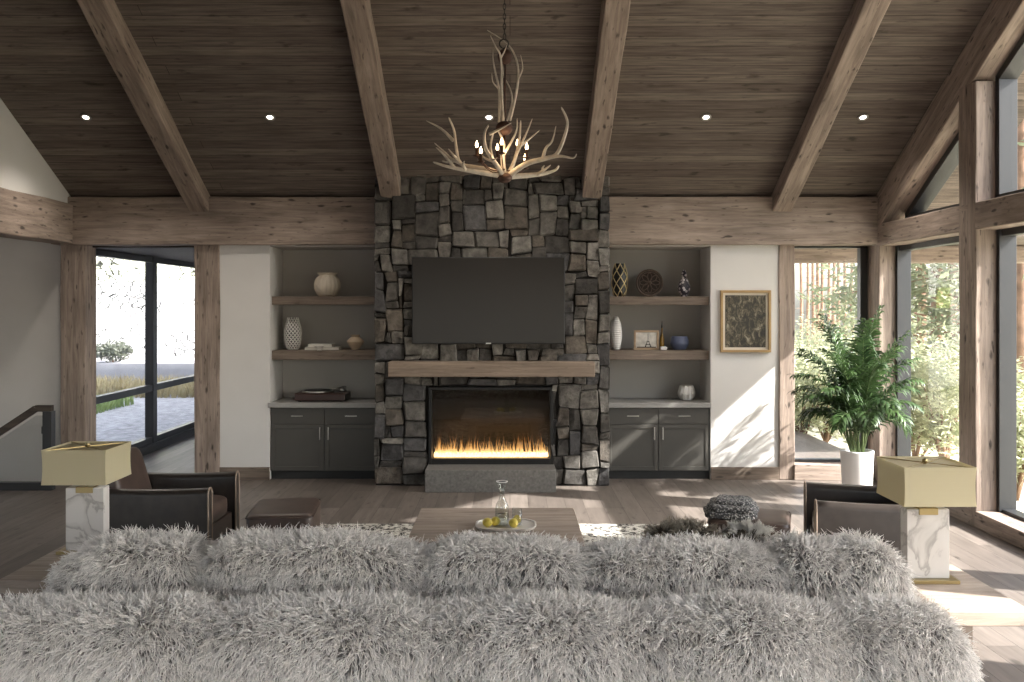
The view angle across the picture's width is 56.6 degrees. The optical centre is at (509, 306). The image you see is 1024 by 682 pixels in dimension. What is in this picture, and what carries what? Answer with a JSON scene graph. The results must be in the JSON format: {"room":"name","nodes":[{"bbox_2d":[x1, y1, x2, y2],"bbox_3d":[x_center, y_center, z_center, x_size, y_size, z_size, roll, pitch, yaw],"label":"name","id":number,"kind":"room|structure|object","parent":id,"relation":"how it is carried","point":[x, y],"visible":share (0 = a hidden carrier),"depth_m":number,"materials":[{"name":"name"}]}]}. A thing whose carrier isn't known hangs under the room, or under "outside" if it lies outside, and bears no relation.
{"room":"living room","nodes":[
{"label":"living room","id":0,"kind":"room"},
{"bbox_2d":[0,237,60,480],"bbox_3d":[-6.770,1.680,11.410,3.060,5.900,0.280,0,0,0],"label":"wall","id":1,"kind":"structure","parent":0,"point":[30,271],"depth_m":11.27,"materials":[{"name":"grey paint"}]},
{"bbox_2d":[96,249,194,447],"bbox_3d":[-5.100,0.610,14.725,0.120,2.640,6.600,0,0,0],"label":"window","id":2,"kind":"structure","parent":1,"relation":"in","point":[151,386],"depth_m":13.43,"materials":[{"name":"grey metal"}]},
{"bbox_2d":[138,427,194,455],"bbox_3d":[-5.100,1.975,14.725,0.200,0.110,6.550,0,0,0],"label":"sill","id":3,"kind":"structure","parent":1,"relation":"attached to","point":[162,443],"depth_m":13.83,"materials":[{"name":"grey metal"}]},
{"bbox_2d":[51,196,375,246],"bbox_3d":[-3.425,-1.006,11.209,3.850,0.567,0.308,0,0,0],"label":"timber beam","id":4,"kind":"structure","parent":1,"relation":"on","point":[97,221],"depth_m":11.06,"materials":[{"name":"wood"}]},
{"bbox_2d":[0,98,70,202],"bbox_3d":[-5.250,-2.964,4.800,0.200,3.588,13.100,0,0,0],"label":"wall","id":5,"kind":"structure","parent":0,"point":[23,169],"depth_m":10.04,"materials":[{"name":"white paint"}]},
{"bbox_2d":[0,187,72,243],"bbox_3d":[-5.240,-0.970,4.700,0.309,0.469,12.900,0,0,0],"label":"timber beam","id":6,"kind":"structure","parent":5,"relation":"attached to","point":[23,216],"depth_m":10.19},
{"bbox_2d":[93,246,193,262],"bbox_3d":[-4.225,-0.810,14.775,2.050,0.200,6.850,0,0,0],"label":"ceiling","id":7,"kind":"structure","parent":0,"point":[181,253],"depth_m":12.15,"materials":[{"name":"white paint"}]},
{"bbox_2d":[96,361,193,380],"bbox_3d":[-22.000,1.850,25.450,36.000,0.760,1.300,0,0,0],"label":"ground","id":8,"kind":"structure","parent":0,"point":[126,368],"depth_m":24.80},
{"bbox_2d":[96,340,133,362],"bbox_3d":[-10.527,1.172,25.206,1.074,0.626,1.053,0,0,0],"label":"round bush","id":9,"kind":"object","parent":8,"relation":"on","point":[117,349],"visible":0.97,"depth_m":25.00,"materials":[{"name":"green plant"}]},
{"bbox_2d":[96,281,194,360],"bbox_3d":[-22.000,0.405,26.400,36.000,2.250,0.800,0,0,0],"label":"sky","id":10,"kind":"structure","parent":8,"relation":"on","point":[120,305],"depth_m":26.00,"materials":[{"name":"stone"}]},
{"bbox_2d":[96,256,194,280],"bbox_3d":[-22.000,-3.670,29.600,36.000,6.600,0.800,0,0,0],"label":"sky","id":11,"kind":"structure","parent":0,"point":[107,269],"depth_m":29.20,"materials":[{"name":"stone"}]},
{"bbox_2d":[220,245,282,478],"bbox_3d":[-3.141,0.630,11.560,0.637,2.800,0.780,0,0,0],"label":"wall","id":12,"kind":"structure","parent":0,"point":[251,327],"depth_m":11.17,"materials":[{"name":"white paint"}]},
{"bbox_2d":[219,467,269,479],"bbox_3d":[-3.116,1.956,11.159,0.587,0.154,0.032,0,0,0],"label":"baseboard","id":13,"kind":"structure","parent":12,"relation":"attached to","point":[246,473],"depth_m":11.14,"materials":[{"name":"brown wood"}]},
{"bbox_2d":[270,245,375,397],"bbox_3d":[-2.046,0.605,11.550,1.594,2.850,0.800,0,0,0],"label":"wall niche","id":14,"kind":"object","parent":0,"point":[354,267],"visible":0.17,"depth_m":11.80,"materials":[{"name":"paint"}]},
{"bbox_2d":[272,296,374,304],"bbox_3d":[-2.104,-0.075,11.520,1.430,0.100,0.560,0,0,0],"label":"shelf","id":15,"kind":"object","parent":14,"relation":"attached to","point":[276,300],"visible":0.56,"depth_m":11.24,"materials":[{"name":"brown wood"}]},
{"bbox_2d":[314,272,340,295],"bbox_3d":[-2.205,-0.270,11.480,0.322,0.289,0.318,0,0,-10],"label":"ribbed pot","id":16,"kind":"object","parent":15,"relation":"on","point":[326,283],"visible":0.91,"depth_m":11.37,"materials":[{"name":"beige ceramic"}]},
{"bbox_2d":[272,348,374,359],"bbox_3d":[-2.104,0.570,11.520,1.430,0.110,0.560,0,0,0],"label":"shelf","id":17,"kind":"object","parent":14,"relation":"attached to","point":[301,353],"visible":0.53,"depth_m":11.24,"materials":[{"name":"brown wood"}]},
{"bbox_2d":[284,317,301,349],"bbox_3d":[-2.622,0.323,11.480,0.214,0.393,0.214,0,0,13],"label":"vase","id":18,"kind":"object","parent":17,"relation":"on","point":[292,329],"visible":1,"depth_m":11.41,"materials":[{"name":"grey"}]},
{"bbox_2d":[0,0,1023,210],"bbox_3d":[0.025,-2.893,8.445,10.650,4.161,7.490,0,0,0],"label":"ceiling","id":19,"kind":"structure","parent":0,"point":[218,67],"depth_m":9.51,"materials":[{"name":"wood"}]},
{"bbox_2d":[77,0,209,211],"bbox_3d":[-3.619,-2.907,7.876,0.234,3.598,6.540,0,0,0],"label":"ceiling beam","id":20,"kind":"structure","parent":19,"relation":"attached to","point":[103,17],"depth_m":9.29,"materials":[{"name":"wood"}]},
{"bbox_2d":[340,0,400,199],"bbox_3d":[-1.353,-2.908,7.875,0.234,3.597,6.538,0,0,0],"label":"ceiling beam","id":21,"kind":"structure","parent":19,"relation":"attached to","point":[357,14],"depth_m":9.23,"materials":[{"name":"wood"}]},
{"bbox_2d":[427,0,576,182],"bbox_3d":[-0.086,-2.096,7.634,1.201,2.210,0.629,0,0,0],"label":"chandelier","id":22,"kind":"object","parent":19,"relation":"hanging from","point":[504,128],"visible":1,"depth_m":7.56,"materials":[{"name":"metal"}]},
{"bbox_2d":[473,141,496,170],"bbox_3d":[-0.167,-1.200,7.540,0.250,0.237,0.099,0,0,0],"label":"candle holder","id":23,"kind":"object","parent":22,"relation":"on","point":[476,145],"depth_m":7.51,"materials":[{"name":"brown"}]},
{"bbox_2d":[477,147,502,172],"bbox_3d":[-0.148,-1.153,7.468,0.217,0.197,0.194,0,0,0],"label":"candle holder","id":24,"kind":"object","parent":22,"relation":"on","point":[499,169],"depth_m":7.43,"materials":[{"name":"brown"}]},
{"bbox_2d":[498,138,505,169],"bbox_3d":[-0.064,-1.196,7.442,0.060,0.232,0.222,0,0,0],"label":"candle holder","id":25,"kind":"object","parent":22,"relation":"on","point":[502,152],"depth_m":7.48,"materials":[{"name":"brown"}]},
{"bbox_2d":[506,143,529,171],"bbox_3d":[0.060,-1.200,7.620,0.209,0.237,0.058,0,0,0],"label":"candle holder","id":26,"kind":"object","parent":22,"relation":"on","point":[511,168],"depth_m":7.61,"materials":[{"name":"brown"}]},
{"bbox_2d":[581,0,630,199],"bbox_3d":[0.930,-2.906,7.876,0.234,3.600,6.542,0,0,0],"label":"ceiling beam","id":27,"kind":"structure","parent":19,"relation":"attached to","point":[614,14],"depth_m":9.21,"materials":[{"name":"wood"}]},
{"bbox_2d":[771,0,890,210],"bbox_3d":[3.170,-2.907,7.877,0.234,3.592,6.540,0,0,0],"label":"ceiling beam","id":28,"kind":"structure","parent":19,"relation":"attached to","point":[863,21],"depth_m":9.31,"materials":[{"name":"wood"}]},
{"bbox_2d":[876,0,1023,227],"bbox_3d":[4.440,-2.772,7.934,0.329,3.964,7.024,0,0,0],"label":"ceiling beam","id":29,"kind":"structure","parent":19,"relation":"attached to","point":[1000,28],"depth_m":9.36,"materials":[{"name":"wood"}]},
{"bbox_2d":[0,431,1023,681],"bbox_3d":[-1.725,2.090,8.125,12.950,0.120,20.150,0,0,0],"label":"floor","id":30,"kind":"structure","parent":0,"point":[32,523],"depth_m":9.67,"materials":[{"name":"brown wood"}]},
{"bbox_2d":[0,405,54,490],"bbox_3d":[-6.635,1.722,10.550,3.130,1.264,0.100,0,0,0],"label":"stair railing","id":31,"kind":"object","parent":30,"relation":"on","point":[48,413],"visible":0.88,"depth_m":10.51,"materials":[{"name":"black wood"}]},
{"bbox_2d":[0,544,65,592],"bbox_3d":[-2.575,1.780,5.760,0.590,0.500,0.880,0,0,0],"label":"side table","id":32,"kind":"object","parent":30,"relation":"on","point":[30,576],"visible":0.03,"depth_m":5.39,"materials":[{"name":"brown wood"}]},
{"bbox_2d":[41,441,130,554],"bbox_3d":[-2.645,1.190,5.950,0.392,0.680,0.392,0,0,0],"label":"table lamp","id":33,"kind":"object","parent":32,"relation":"on","point":[89,467],"visible":0.95,"depth_m":5.91,"materials":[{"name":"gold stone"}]},
{"bbox_2d":[54,443,123,449],"bbox_3d":[-2.645,0.880,5.950,0.378,0.001,0.378,0,0,0],"label":"diffuser","id":34,"kind":"object","parent":33,"relation":"attached to","point":[104,447],"depth_m":5.99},
{"bbox_2d":[60,245,95,443],"bbox_3d":[-5.133,0.646,11.300,0.306,2.767,0.308,0,0,0],"label":"timber post","id":35,"kind":"object","parent":30,"relation":"on","point":[78,262],"visible":0.7,"depth_m":11.15,"materials":[{"name":"wood"}]},
{"bbox_2d":[108,447,239,540],"bbox_3d":[-2.807,1.600,7.780,0.948,0.859,0.854,0,0,0],"label":"armchair","id":36,"kind":"object","parent":30,"relation":"on","point":[209,502],"visible":0.73,"depth_m":7.38,"materials":[{"name":"leather"}]},
{"bbox_2d":[213,495,226,522],"bbox_3d":[-2.730,1.670,7.780,0.720,0.180,0.620,0,0,0],"label":"seat cushion","id":37,"kind":"object","parent":36,"relation":"on","point":[219,501],"depth_m":7.82,"materials":[{"name":"brown leather"}]},
{"bbox_2d":[194,245,219,472],"bbox_3d":[-3.559,0.646,11.299,0.309,2.767,0.307,0,0,0],"label":"timber post","id":38,"kind":"object","parent":30,"relation":"on","point":[206,257],"visible":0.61,"depth_m":11.15,"materials":[{"name":"wood"}]},
{"bbox_2d":[271,408,375,478],"bbox_3d":[-2.184,1.607,11.463,1.271,0.845,0.635,0,0,0],"label":"base cabinet","id":39,"kind":"object","parent":30,"relation":"on","point":[307,443],"visible":0.92,"depth_m":11.19,"materials":[{"name":"grey paint"}]},
{"bbox_2d":[268,398,375,407],"bbox_3d":[-2.186,1.154,11.470,1.314,0.058,0.651,0,0,0],"label":"countertop","id":40,"kind":"structure","parent":39,"relation":"on","point":[282,402],"depth_m":11.15,"materials":[{"name":"grey stone"}]},
{"bbox_2d":[295,386,350,401],"bbox_3d":[-2.254,1.044,11.450,0.600,0.162,0.400,0,0,0],"label":"turntable","id":41,"kind":"object","parent":40,"relation":"on","point":[342,395],"visible":1,"depth_m":11.25,"materials":[{"name":"brown wood"}]},
{"bbox_2d":[214,524,707,545],"bbox_3d":[-0.200,2.019,6.752,4.618,0.020,4.115,0,0,0],"label":"area rug","id":42,"kind":"object","parent":30,"relation":"on","point":[592,532],"visible":0.06,"depth_m":8.58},
{"bbox_2d":[245,497,321,530],"bbox_3d":[-1.820,1.815,7.680,0.529,0.430,0.728,0,0,-6],"label":"ottoman","id":43,"kind":"object","parent":42,"relation":"on","point":[267,512],"visible":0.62,"depth_m":7.43,"materials":[{"name":"brown leather"}]},
{"bbox_2d":[409,508,584,547],"bbox_3d":[-0.101,1.819,7.000,1.240,0.379,1.420,0,0,0],"label":"coffee table","id":44,"kind":"object","parent":42,"relation":"on","point":[430,522],"visible":0.29,"depth_m":7.22,"materials":[{"name":"brown wood"}]},
{"bbox_2d":[475,518,536,531],"bbox_3d":[-0.030,1.618,7.050,0.452,0.022,0.357,0,0,0],"label":"serving tray","id":45,"kind":"object","parent":44,"relation":"on","point":[527,524],"visible":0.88,"depth_m":7.00,"materials":[{"name":"white stone"}]},
{"bbox_2d":[707,508,790,537],"bbox_3d":[1.860,1.815,7.360,0.609,0.430,0.629,0,0,17],"label":"ottoman","id":46,"kind":"object","parent":42,"relation":"on","point":[779,518],"visible":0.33,"depth_m":7.15,"materials":[{"name":"brown leather"}]},
{"bbox_2d":[703,494,758,520],"bbox_3d":[1.712,1.545,7.370,0.420,0.132,0.500,0,0,17],"label":"knitted throw","id":47,"kind":"object","parent":46,"relation":"on","point":[740,507],"visible":0.99,"depth_m":7.20,"materials":[{"name":"fabric"}]},
{"bbox_2d":[374,174,609,492],"bbox_3d":[-0.204,0.136,10.855,2.683,3.812,0.930,0,0,0],"label":"fireplace","id":48,"kind":"object","parent":30,"relation":"on","point":[450,418],"visible":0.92,"depth_m":10.79,"materials":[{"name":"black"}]},
{"bbox_2d":[412,257,564,343],"bbox_3d":[-0.242,-0.073,10.746,1.723,0.980,0.107,0,0,0],"label":"television","id":49,"kind":"object","parent":48,"relation":"attached to","point":[456,300],"visible":1,"depth_m":10.70,"materials":[{"name":"black plastic"}]},
{"bbox_2d":[0,521,988,681],"bbox_3d":[-0.195,1.589,4.769,4.290,0.882,1.880,0,0,0],"label":"sofa","id":50,"kind":"object","parent":30,"relation":"on","point":[318,604],"visible":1,"depth_m":4.01,"materials":[{"name":"grey"}]},
{"bbox_2d":[65,550,195,594],"bbox_3d":[-1.803,1.435,4.640,0.749,0.554,0.418,0,0,0],"label":"cushion","id":51,"kind":"object","parent":50,"relation":"on","point":[184,561],"depth_m":4.45,"materials":[{"name":"fur"}]},
{"bbox_2d":[210,546,422,601],"bbox_3d":[-0.944,1.425,4.640,1.184,0.554,0.416,0,0,0],"label":"cushion","id":52,"kind":"object","parent":50,"relation":"on","point":[382,563],"depth_m":4.45,"materials":[{"name":"fur"}]},
{"bbox_2d":[425,552,585,595],"bbox_3d":[-0.012,1.451,4.640,0.896,0.561,0.423,0,0,0],"label":"cushion","id":53,"kind":"object","parent":50,"relation":"on","point":[438,565],"depth_m":4.45,"materials":[{"name":"fur"}]},
{"bbox_2d":[639,514,727,539],"bbox_3d":[0.940,1.395,5.130,0.440,0.430,0.240,0,0,0],"label":"fur pillow","id":54,"kind":"object","parent":50,"relation":"on","point":[668,526],"visible":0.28,"depth_m":5.09,"materials":[{"name":"fur"}]},
{"bbox_2d":[594,551,785,596],"bbox_3d":[0.860,1.462,4.640,1.039,0.565,0.423,0,0,0],"label":"cushion","id":55,"kind":"object","parent":50,"relation":"on","point":[750,566],"depth_m":4.46,"materials":[{"name":"fur"}]},
{"bbox_2d":[717,517,780,544],"bbox_3d":[1.274,1.405,5.130,0.360,0.410,0.240,0,0,0],"label":"fur pillow","id":56,"kind":"object","parent":50,"relation":"on","point":[760,531],"visible":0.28,"depth_m":5.09,"materials":[{"name":"fur"}]},
{"bbox_2d":[784,549,899,599],"bbox_3d":[1.577,1.443,4.640,0.634,0.566,0.417,0,0,0],"label":"cushion","id":57,"kind":"object","parent":50,"relation":"on","point":[796,561],"depth_m":4.45,"materials":[{"name":"fur"}]},
{"bbox_2d":[608,408,709,478],"bbox_3d":[1.746,1.607,11.463,1.215,0.845,0.635,0,0,0],"label":"base cabinet","id":58,"kind":"object","parent":30,"relation":"on","point":[646,443],"visible":0.94,"depth_m":11.19,"materials":[{"name":"grey paint"}]},
{"bbox_2d":[609,398,710,407],"bbox_3d":[1.740,1.154,11.470,1.242,0.058,0.651,0,0,0],"label":"countertop","id":59,"kind":"structure","parent":58,"relation":"on","point":[613,402],"depth_m":11.15,"materials":[{"name":"grey stone"}]},
{"bbox_2d":[677,384,695,399],"bbox_3d":[2.137,1.033,11.500,0.215,0.183,0.215,0,0,23],"label":"pot","id":60,"kind":"object","parent":59,"relation":"on","point":[685,391],"visible":1,"depth_m":11.42,"materials":[{"name":"white ceramic"}]},
{"bbox_2d":[778,245,794,479],"bbox_3d":[3.251,0.646,11.300,0.196,2.767,0.308,0,0,0],"label":"timber post","id":61,"kind":"object","parent":30,"relation":"on","point":[786,261],"visible":0.71,"depth_m":11.15,"materials":[{"name":"wood"}]},
{"bbox_2d":[787,305,926,484],"bbox_3d":[3.720,1.002,10.242,1.452,2.056,1.420,0,0,-30],"label":"potted palm","id":62,"kind":"object","parent":30,"relation":"on","point":[858,404],"visible":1,"depth_m":10.09,"materials":[{"name":"green"}]},
{"bbox_2d":[840,448,873,484],"bbox_3d":[3.744,1.788,10.250,0.345,0.485,0.345,0,0,0],"label":"pot","id":63,"kind":"object","parent":62,"relation":"attached to","point":[857,464],"depth_m":10.12,"materials":[{"name":"white"}]},
{"bbox_2d":[804,481,945,555],"bbox_3d":[2.767,1.600,7.215,0.948,0.859,0.854,0,0,11],"label":"armchair","id":64,"kind":"object","parent":30,"relation":"on","point":[829,506],"visible":0.46,"depth_m":6.88,"materials":[{"name":"leather"}]},
{"bbox_2d":[867,228,894,479],"bbox_3d":[4.390,0.507,11.245,0.229,3.046,0.459,0,0,0],"label":"timber post","id":65,"kind":"object","parent":30,"relation":"on","point":[880,259],"visible":0.32,"depth_m":11.02,"materials":[{"name":"wood"}]},
{"bbox_2d":[912,564,1023,652],"bbox_3d":[2.295,1.780,5.210,0.670,0.500,0.880,0,0,0],"label":"side table","id":66,"kind":"object","parent":30,"relation":"on","point":[973,602],"visible":0.18,"depth_m":4.92,"materials":[{"name":"brown wood"}]},
{"bbox_2d":[876,456,976,583],"bbox_3d":[2.327,1.190,5.330,0.392,0.680,0.392,0,0,0],"label":"table lamp","id":67,"kind":"object","parent":66,"relation":"on","point":[924,486],"visible":1,"depth_m":5.28,"materials":[{"name":"fabric"}]},
{"bbox_2d":[882,458,965,467],"bbox_3d":[2.327,0.880,5.330,0.378,0.001,0.378,0,0,0],"label":"diffuser","id":68,"kind":"object","parent":67,"relation":"attached to","point":[902,463],"depth_m":5.34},
{"bbox_2d":[959,81,995,526],"bbox_3d":[4.390,-0.026,8.900,0.229,4.112,0.338,0,0,0],"label":"timber post","id":69,"kind":"object","parent":30,"relation":"on","point":[977,248],"visible":0.87,"depth_m":8.74,"materials":[{"name":"wood"}]},
{"bbox_2d":[946,507,1023,549],"bbox_3d":[4.420,1.955,4.650,0.289,0.160,12.800,0,0,0],"label":"sill","id":70,"kind":"structure","parent":30,"relation":"on","point":[1007,528],"depth_m":8.44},
{"bbox_2d":[895,236,958,455],"bbox_3d":[4.550,0.600,10.043,0.160,2.660,1.995,0,0,0],"label":"window","id":71,"kind":"structure","parent":70,"relation":"on","point":[902,252],"depth_m":10.96,"materials":[{"name":"grey metal"}]},
{"bbox_2d":[996,226,1023,520],"bbox_3d":[4.550,0.600,7.810,0.160,2.660,1.890,0,0,0],"label":"window","id":72,"kind":"structure","parent":70,"relation":"on","point":[1006,239],"depth_m":8.68,"materials":[{"name":"grey metal"}]},
{"bbox_2d":[608,245,709,397],"bbox_3d":[1.609,0.605,11.550,1.540,2.850,0.800,0,0,0],"label":"wall niche","id":73,"kind":"object","parent":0,"point":[628,378],"visible":0.17,"depth_m":11.80,"materials":[{"name":"paint"}]},
{"bbox_2d":[609,348,708,359],"bbox_3d":[1.667,0.570,11.520,1.376,0.110,0.560,0,0,0],"label":"shelf","id":74,"kind":"object","parent":73,"relation":"attached to","point":[622,353],"visible":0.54,"depth_m":11.24,"materials":[{"name":"brown wood"}]},
{"bbox_2d":[610,317,621,349],"bbox_3d":[1.281,0.316,11.480,0.148,0.402,0.148,0,0,0],"label":"vase","id":75,"kind":"object","parent":74,"relation":"on","point":[615,329],"visible":0.99,"depth_m":11.43,"materials":[{"name":"white ceramic"}]},
{"bbox_2d":[634,330,658,349],"bbox_3d":[1.641,0.399,11.473,0.300,0.239,0.107,0,0,0],"label":"picture frame","id":76,"kind":"object","parent":74,"relation":"on","point":[643,339],"visible":1,"depth_m":11.43,"materials":[{"name":"brown wood"}]},
{"bbox_2d":[670,336,688,349],"bbox_3d":[2.048,0.434,11.480,0.228,0.162,0.228,0,0,0],"label":"round bowl","id":77,"kind":"object","parent":74,"relation":"on","point":[676,342],"visible":1,"depth_m":11.39,"materials":[{"name":"blue ceramic"}]},
{"bbox_2d":[610,296,708,304],"bbox_3d":[1.667,-0.075,11.520,1.376,0.100,0.560,0,0,0],"label":"shelf","id":78,"kind":"object","parent":73,"relation":"attached to","point":[614,300],"visible":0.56,"depth_m":11.24,"materials":[{"name":"brown wood"}]},
{"bbox_2d":[611,263,627,295],"bbox_3d":[1.323,-0.324,11.480,0.203,0.406,0.201,0,0,30],"label":"vase","id":79,"kind":"object","parent":78,"relation":"on","point":[619,280],"visible":0.97,"depth_m":11.41,"materials":[{"name":"black"}]},
{"bbox_2d":[636,269,662,295],"bbox_3d":[1.696,-0.293,11.546,0.338,0.338,0.035,0,0,0],"label":"disc","id":80,"kind":"object","parent":78,"relation":"on","point":[649,282],"visible":0.99,"depth_m":11.54,"materials":[{"name":"brown wood"}]},
{"bbox_2d":[700,245,778,479],"bbox_3d":[2.783,0.630,11.560,0.848,2.800,0.780,0,0,0],"label":"wall","id":81,"kind":"structure","parent":0,"point":[741,389],"depth_m":11.17,"materials":[{"name":"white paint"}]},
{"bbox_2d":[608,196,877,245],"bbox_3d":[2.715,-1.006,11.210,3.230,0.567,0.309,0,0,0],"label":"timber beam","id":82,"kind":"structure","parent":81,"relation":"on","point":[736,220],"depth_m":11.06,"materials":[{"name":"wood"}]},
{"bbox_2d":[711,467,778,479],"bbox_3d":[2.758,1.955,11.160,0.798,0.156,0.029,0,0,0],"label":"baseboard","id":83,"kind":"structure","parent":81,"relation":"attached to","point":[717,473],"depth_m":11.15,"materials":[{"name":"brown wood"}]},
{"bbox_2d":[720,290,770,351],"bbox_3d":[2.764,0.168,11.146,0.593,0.728,0.045,0,0,0],"label":"framed artwork","id":84,"kind":"object","parent":81,"relation":"attached to","point":[745,315],"visible":1,"depth_m":11.15,"materials":[{"name":"brown wood"}]},
{"bbox_2d":[794,246,866,461],"bbox_3d":[3.801,0.555,11.405,0.942,2.650,0.110,0,0,0],"label":"window","id":85,"kind":"structure","parent":81,"relation":"in","point":[861,250],"depth_m":11.35,"materials":[{"name":"grey metal"}]},
{"bbox_2d":[794,462,874,479],"bbox_3d":[3.815,1.939,11.270,0.970,0.186,0.306,0,0,0],"label":"sill","id":86,"kind":"structure","parent":81,"relation":"attached to","point":[802,470],"depth_m":11.12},
{"bbox_3d":[4.540,-2.854,2.435,0.180,3.808,8.370,0,0,0],"label":"wall","id":87,"kind":"structure","parent":0,"visible":0},
{"bbox_2d":[877,192,1023,245],"bbox_3d":[4.390,-0.838,4.660,0.229,0.264,12.820,0,0,0],"label":"timber beam","id":88,"kind":"structure","parent":87,"relation":"attached to","point":[1007,211],"depth_m":9.28,"materials":[{"name":"wood"}]},
{"bbox_2d":[905,132,958,217],"bbox_3d":[4.545,-1.459,9.872,0.170,0.998,1.726,0,0,0],"label":"window","id":89,"kind":"structure","parent":88,"relation":"on","point":[949,161],"depth_m":10.06,"materials":[{"name":"grey metal"}]},
{"bbox_2d":[995,34,1023,197],"bbox_3d":[4.545,-2.037,7.782,0.170,2.154,1.906,0,0,0],"label":"window","id":90,"kind":"structure","parent":88,"relation":"on","point":[1012,68],"depth_m":8.67,"materials":[{"name":"grey metal"}]},
{"label":"outside","id":91,"kind":"structure","parent":0,"visible":0},
{"bbox_2d":[96,393,193,441],"bbox_3d":[-24.000,2.390,20.000,42.000,0.480,80.000,0,0,0],"label":"courtyard","id":92,"kind":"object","parent":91,"point":[126,423],"depth_m":18.32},
{"bbox_2d":[96,394,134,413],"bbox_3d":[-9.640,2.017,19.896,2.869,0.286,2.433,0,0,0],"label":"grass","id":93,"kind":"structure","parent":92,"relation":"on","point":[101,407],"depth_m":20.11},
{"bbox_2d":[96,372,193,397],"bbox_3d":[-9.732,1.918,23.467,6.824,0.484,2.552,0,0,0],"label":"ornamental grass","id":94,"kind":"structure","parent":92,"relation":"on","point":[103,386],"depth_m":22.73,"materials":[{"name":"plant"}]},
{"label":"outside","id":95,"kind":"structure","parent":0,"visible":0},
{"bbox_2d":[795,344,1023,511],"bbox_3d":[36.800,4.047,34.400,64.000,3.412,96.800,0,0,0],"label":"ground","id":96,"kind":"structure","parent":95,"point":[1020,504],"depth_m":16.65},
{"bbox_2d":[795,309,844,370],"bbox_3d":[9.399,1.304,30.034,3.119,2.473,2.916,0,0,30],"label":"shrub","id":97,"kind":"object","parent":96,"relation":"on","point":[812,330],"visible":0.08,"depth_m":29.98,"materials":[{"name":"green plant"}]},
{"bbox_2d":[795,323,852,426],"bbox_3d":[6.207,1.353,18.889,2.355,2.080,1.932,0,0,0],"label":"shrub","id":98,"kind":"object","parent":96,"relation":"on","point":[798,341],"visible":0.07,"depth_m":19.02,"materials":[{"name":"green plant"}]},
{"bbox_2d":[795,346,856,442],"bbox_3d":[5.649,1.522,16.526,1.955,1.738,1.631,0,0,-35],"label":"shrub","id":99,"kind":"object","parent":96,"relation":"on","point":[826,437],"visible":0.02,"depth_m":16.46,"materials":[{"name":"green plant"}]},
{"bbox_2d":[795,329,856,432],"bbox_3d":[6.270,1.371,18.322,1.984,2.077,2.104,0,0,30],"label":"shrub","id":100,"kind":"object","parent":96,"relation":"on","point":[854,335],"visible":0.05,"depth_m":18.12,"materials":[{"name":"green plant"}]},
{"bbox_2d":[795,263,958,355],"bbox_3d":[11.121,-2.692,26.209,5.965,11.071,6.800,0,0,21],"label":"pine tree","id":101,"kind":"object","parent":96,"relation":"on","point":[818,299],"visible":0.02,"depth_m":25.25,"materials":[{"name":"green plant"}]},
{"bbox_2d":[803,263,959,371],"bbox_3d":[8.845,-2.179,20.947,5.341,10.004,6.880,0,0,0],"label":"pine tree","id":102,"kind":"object","parent":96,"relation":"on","point":[849,295],"visible":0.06,"depth_m":20.47,"materials":[{"name":"green plant"}]},
{"bbox_2d":[814,264,959,355],"bbox_3d":[11.621,-2.613,23.768,6.201,11.051,6.887,0,0,-24],"label":"pine tree","id":103,"kind":"object","parent":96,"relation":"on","point":[951,298],"visible":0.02,"depth_m":24.72,"materials":[{"name":"green plant"}]},
{"bbox_2d":[839,264,959,366],"bbox_3d":[10.894,-2.679,19.859,6.958,11.006,6.332,0,0,37],"label":"pine tree","id":104,"kind":"object","parent":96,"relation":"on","point":[955,269],"visible":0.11,"depth_m":19.22,"materials":[{"name":"green plant"}]},
{"bbox_2d":[911,350,958,459],"bbox_3d":[6.163,1.485,13.682,1.516,1.821,1.617,0,0,37],"label":"shrub","id":105,"kind":"object","parent":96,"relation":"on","point":[939,443],"visible":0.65,"depth_m":13.39,"materials":[{"name":"green plant"}]},
{"bbox_2d":[911,341,958,455],"bbox_3d":[6.005,1.437,14.039,1.874,1.908,1.748,0,0,-40],"label":"shrub","id":106,"kind":"object","parent":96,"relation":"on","point":[915,451],"visible":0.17,"depth_m":13.56,"materials":[{"name":"green plant"}]},
{"bbox_2d":[911,331,958,445],"bbox_3d":[7.661,1.450,16.877,2.169,2.158,2.497,0,0,26],"label":"shrub","id":107,"kind":"object","parent":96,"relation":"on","point":[940,357],"visible":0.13,"depth_m":16.79,"materials":[{"name":"green plant"}]},
{"bbox_2d":[911,315,1021,411],"bbox_3d":[8.492,1.360,18.021,2.857,2.435,2.421,0,0,44],"label":"shrub","id":108,"kind":"object","parent":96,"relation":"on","point":[943,327],"visible":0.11,"depth_m":18.14,"materials":[{"name":"green plant"}]},
{"bbox_2d":[911,119,1023,411],"bbox_3d":[9.799,-2.172,17.815,4.762,10.035,6.865,0,0,-12],"label":"pine tree","id":109,"kind":"object","parent":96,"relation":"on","point":[942,309],"visible":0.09,"depth_m":18.47,"materials":[{"name":"green plant"}]},
{"bbox_2d":[950,386,1023,500],"bbox_3d":[6.277,1.700,11.907,1.298,1.422,1.280,0,0,42],"label":"shrub","id":110,"kind":"object","parent":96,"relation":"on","point":[1020,416],"visible":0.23,"depth_m":11.74,"materials":[{"name":"green plant"}]},
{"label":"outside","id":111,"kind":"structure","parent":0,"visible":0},
{"bbox_3d":[0.950,2.480,36.000,7.900,0.300,48.000,0,0,0],"label":"terrace","id":112,"kind":"object","parent":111,"visible":0},
{"bbox_2d":[795,343,835,435],"bbox_3d":[4.867,1.453,15.544,1.470,1.772,1.790,0,0,0],"label":"shrub","id":113,"kind":"object","parent":112,"relation":"on","point":[805,369],"visible":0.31,"depth_m":15.25,"materials":[{"name":"green plant"}]},
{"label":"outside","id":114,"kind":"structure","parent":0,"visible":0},
{"bbox_2d":[794,246,1023,263],"bbox_3d":[5.700,-0.770,14.000,7.000,0.249,0.309,0,0,0],"label":"beam","id":115,"kind":"structure","parent":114,"point":[943,254],"depth_m":13.85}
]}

